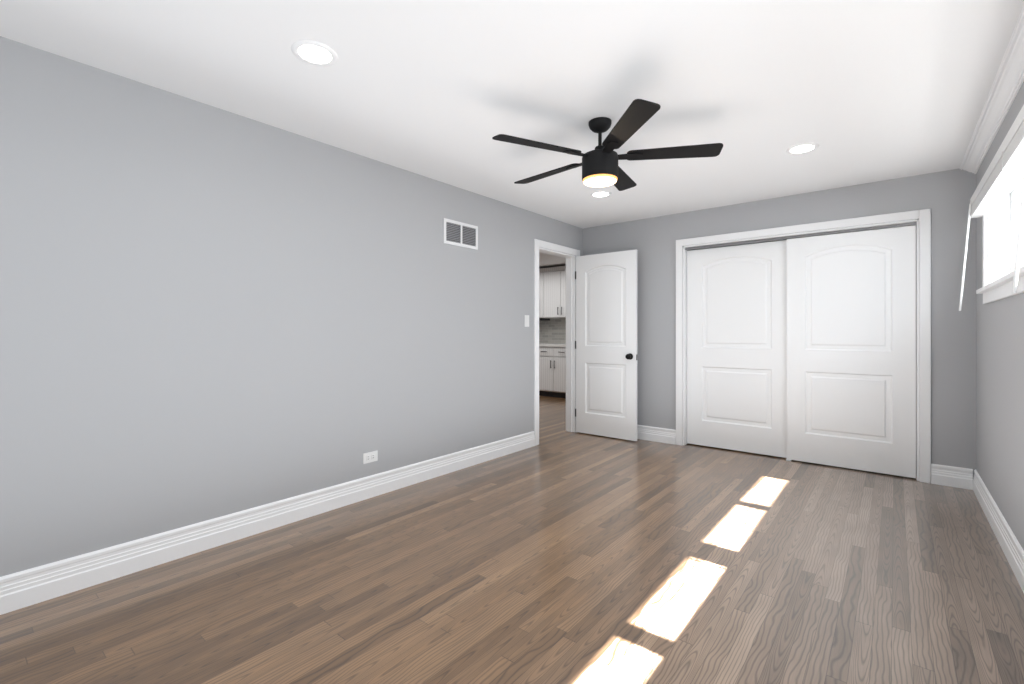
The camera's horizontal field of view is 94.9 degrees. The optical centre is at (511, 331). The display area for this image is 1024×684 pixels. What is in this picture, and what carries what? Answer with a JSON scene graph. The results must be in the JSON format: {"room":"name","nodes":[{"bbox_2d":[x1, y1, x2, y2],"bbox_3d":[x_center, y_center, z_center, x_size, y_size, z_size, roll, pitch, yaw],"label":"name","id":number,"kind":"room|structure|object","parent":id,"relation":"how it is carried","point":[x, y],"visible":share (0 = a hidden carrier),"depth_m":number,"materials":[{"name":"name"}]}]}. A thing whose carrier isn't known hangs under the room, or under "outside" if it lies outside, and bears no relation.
{"room":"empty bedroom","nodes":[
{"label":"empty bedroom","id":0,"kind":"room"},
{"bbox_2d":[0,36,582,576],"bbox_3d":[-0.196,-0.030,4.380,0.120,2.380,8.720,0,0,39],"label":"wall","id":1,"kind":"structure","parent":0,"point":[208,312],"depth_m":2.54,"materials":[{"name":"grey paint"}]},
{"bbox_2d":[0,431,534,614],"bbox_3d":[-1.297,1.085,2.921,0.018,0.150,4.828,0,0,39],"label":"baseboard","id":2,"kind":"structure","parent":1,"relation":"attached to","point":[28,587],"depth_m":2.53,"materials":[{"name":"white wood"}]},
{"bbox_2d":[363,450,377,463],"bbox_3d":[-0.994,0.880,3.301,0.008,0.072,0.116,0,0,39],"label":"duplex electrical outlet","id":3,"kind":"object","parent":1,"relation":"attached to","point":[368,457],"visible":1,"depth_m":3.30,"materials":[{"name":"white plastic"}]},
{"bbox_2d":[443,218,477,249],"bbox_3d":[-0.430,-0.828,3.990,0.009,0.205,0.400,0,0,39],"label":"air vent","id":4,"kind":"object","parent":1,"relation":"in","point":[460,234],"visible":1,"depth_m":3.98,"materials":[{"name":"white metal"}]},
{"bbox_2d":[525,315,528,326],"bbox_3d":[0.151,-0.110,4.703,0.008,0.116,0.072,0,0,39],"label":"rocker light switch","id":5,"kind":"object","parent":1,"relation":"attached to","point":[526,320],"visible":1,"depth_m":4.70,"materials":[{"name":"white plastic"}]},
{"bbox_2d":[534,239,579,445],"bbox_3d":[0.455,0.105,5.178,0.156,2.110,0.880,0,0,39],"label":"door frame","id":6,"kind":"structure","parent":1,"relation":"attached to","point":[540,245],"depth_m":5.42,"materials":[{"name":"white wood"}]},
{"bbox_2d":[575,250,636,440],"bbox_3d":[1.028,0.141,5.188,0.744,2.015,0.173,0,0,39],"label":"entry door","id":7,"kind":"structure","parent":1,"relation":"in","point":[606,344],"depth_m":5.16,"materials":[{"name":"white wood"}]},
{"bbox_2d":[0,395,1023,683],"bbox_3d":[-0.576,1.210,4.689,8.140,0.100,8.720,0,0,39],"label":"floor","id":8,"kind":"structure","parent":0,"point":[558,555],"depth_m":2.11,"materials":[{"name":"brown wood"}]},
{"bbox_2d":[539,346,565,397],"bbox_3d":[0.915,0.710,8.519,0.743,0.900,0.600,0,0,39],"label":"base cabinet","id":9,"kind":"object","parent":8,"relation":"on","point":[552,359],"depth_m":8.31,"materials":[{"name":"white wood"}]},
{"bbox_2d":[539,342,565,345],"bbox_3d":[0.765,0.240,8.628,2.640,0.040,0.620,0,0,39],"label":"countertop","id":10,"kind":"structure","parent":9,"relation":"on","point":[540,343],"depth_m":8.63,"materials":[{"name":"white stone"}]},
{"bbox_2d":[0,0,1023,268],"bbox_3d":[-0.576,-1.280,4.689,8.140,0.120,8.720,0,0,39],"label":"ceiling","id":11,"kind":"structure","parent":0,"point":[856,90],"depth_m":2.26,"materials":[{"name":"white paint"}]},
{"bbox_2d":[291,40,337,65],"bbox_3d":[-0.863,-1.216,2.059,0.190,0.007,0.190,0,0,39],"label":"recessed light","id":12,"kind":"object","parent":11,"relation":"in","point":[314,53],"visible":1,"depth_m":2.05,"materials":[{"name":"white plastic"}]},
{"bbox_2d":[590,191,611,197],"bbox_3d":[0.786,-1.216,4.160,0.190,0.007,0.190,0,0,39],"label":"recessed light","id":13,"kind":"object","parent":11,"relation":"in","point":[598,194],"visible":1,"depth_m":4.15,"materials":[{"name":"white"}]},
{"bbox_2d":[492,99,722,190],"bbox_3d":[0.499,-1.042,2.766,1.266,0.357,1.281,0,0,39],"label":"ceiling fan","id":14,"kind":"object","parent":11,"relation":"hanging from","point":[600,166],"visible":1,"depth_m":2.64,"materials":[{"name":"black metal"}]},
{"bbox_2d":[786,143,818,153],"bbox_3d":[1.929,-1.216,3.124,0.190,0.007,0.190,0,0,39],"label":"recessed light","id":15,"kind":"object","parent":11,"relation":"in","point":[802,148],"visible":1,"depth_m":3.11,"materials":[{"name":"white plastic"}]},
{"bbox_2d":[539,268,542,317],"bbox_3d":[0.412,-0.720,9.077,0.743,0.920,0.370,0,0,39],"label":"upper cabinet","id":16,"kind":"object","parent":0,"relation":"attached to","point":[541,269],"depth_m":8.73,"materials":[{"name":"white wood"}]},
{"bbox_2d":[539,318,550,321],"bbox_3d":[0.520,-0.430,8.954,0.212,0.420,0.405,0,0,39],"label":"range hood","id":17,"kind":"object","parent":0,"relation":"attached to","point":[540,319],"depth_m":9.02,"materials":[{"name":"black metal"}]},
{"bbox_2d":[543,266,565,317],"bbox_3d":[0.988,-0.720,8.608,0.743,0.920,0.370,0,0,39],"label":"upper cabinet","id":18,"kind":"object","parent":0,"relation":"attached to","point":[554,278],"depth_m":8.54,"materials":[{"name":"white wood"}]},
{"bbox_2d":[583,169,975,476],"bbox_3d":[2.161,-0.030,4.548,3.320,2.380,0.120,0,0,39],"label":"wall","id":19,"kind":"structure","parent":0,"point":[945,197],"depth_m":3.88,"materials":[{"name":"grey paint"}]},
{"bbox_2d":[637,425,675,444],"bbox_3d":[1.252,1.085,5.186,1.107,0.150,0.040,0,0,39],"label":"baseboard","id":20,"kind":"structure","parent":19,"relation":"attached to","point":[663,435],"depth_m":4.96,"materials":[{"name":"white wood"}]},
{"bbox_2d":[687,240,786,457],"bbox_3d":[2.176,0.155,4.571,0.925,1.985,0.034,0,0,39],"label":"closet door","id":21,"kind":"structure","parent":19,"relation":"in","point":[737,347],"depth_m":4.54,"materials":[{"name":"white wood"}]},
{"bbox_2d":[685,222,915,250],"bbox_3d":[2.498,-0.852,4.282,1.794,0.020,0.090,0,0,39],"label":"track rail","id":22,"kind":"object","parent":19,"relation":"attached to","point":[796,236],"visible":0.86,"depth_m":4.20,"materials":[{"name":"silver metal"}]},
{"bbox_2d":[676,209,930,482],"bbox_3d":[2.488,0.107,4.269,1.962,2.106,0.137,0,0,39],"label":"trim","id":23,"kind":"structure","parent":19,"relation":"attached to","point":[921,218],"depth_m":3.74,"materials":[{"name":"white wood"}]},
{"bbox_2d":[787,225,915,477],"bbox_3d":[2.835,0.155,3.978,0.885,1.985,0.034,0,0,39],"label":"closet door","id":24,"kind":"structure","parent":19,"relation":"in","point":[851,350],"depth_m":3.94,"materials":[{"name":"white wood"}]},
{"bbox_2d":[976,81,1023,549],"bbox_3d":[2.501,-0.030,2.180,0.200,2.380,8.720,0,0,39],"label":"wall","id":25,"kind":"structure","parent":0,"point":[1000,396],"depth_m":2.62,"materials":[{"name":"grey paint"}]},
{"bbox_2d":[960,6,1023,173],"bbox_3d":[1.542,-1.190,1.233,0.088,0.060,5.800,0,0,39],"label":"crown molding","id":26,"kind":"structure","parent":25,"relation":"attached to","point":[1007,83],"depth_m":2.40,"materials":[{"name":"white wood"}]},
{"bbox_2d":[968,468,1023,592],"bbox_3d":[1.569,1.085,1.211,0.018,0.150,5.800,0,0,39],"label":"baseboard","id":27,"kind":"structure","parent":25,"relation":"attached to","point":[1012,549],"depth_m":2.57,"materials":[{"name":"white wood"}]},
{"bbox_2d":[976,162,1023,303],"bbox_3d":[2.028,-0.566,1.659,0.215,0.768,3.575,0,0,39],"label":"window unit","id":28,"kind":"structure","parent":25,"relation":"in","point":[1016,195],"depth_m":2.95,"materials":[{"name":"white plastic"}]},
{"bbox_2d":[959,105,1023,310],"bbox_3d":[2.474,-0.510,2.428,0.117,0.740,1.790,0,0,39],"label":"window blind","id":29,"kind":"object","parent":28,"relation":"attached to","point":[1007,161],"visible":1,"depth_m":2.30,"materials":[{"name":"white fabric"}]},
{"bbox_2d":[1012,180,1023,292],"bbox_3d":[1.346,-0.510,1.045,0.117,0.740,1.720,0,0,39],"label":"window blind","id":30,"kind":"object","parent":28,"relation":"attached to","point":[1018,254],"visible":1,"depth_m":1.67,"materials":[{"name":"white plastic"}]}
]}

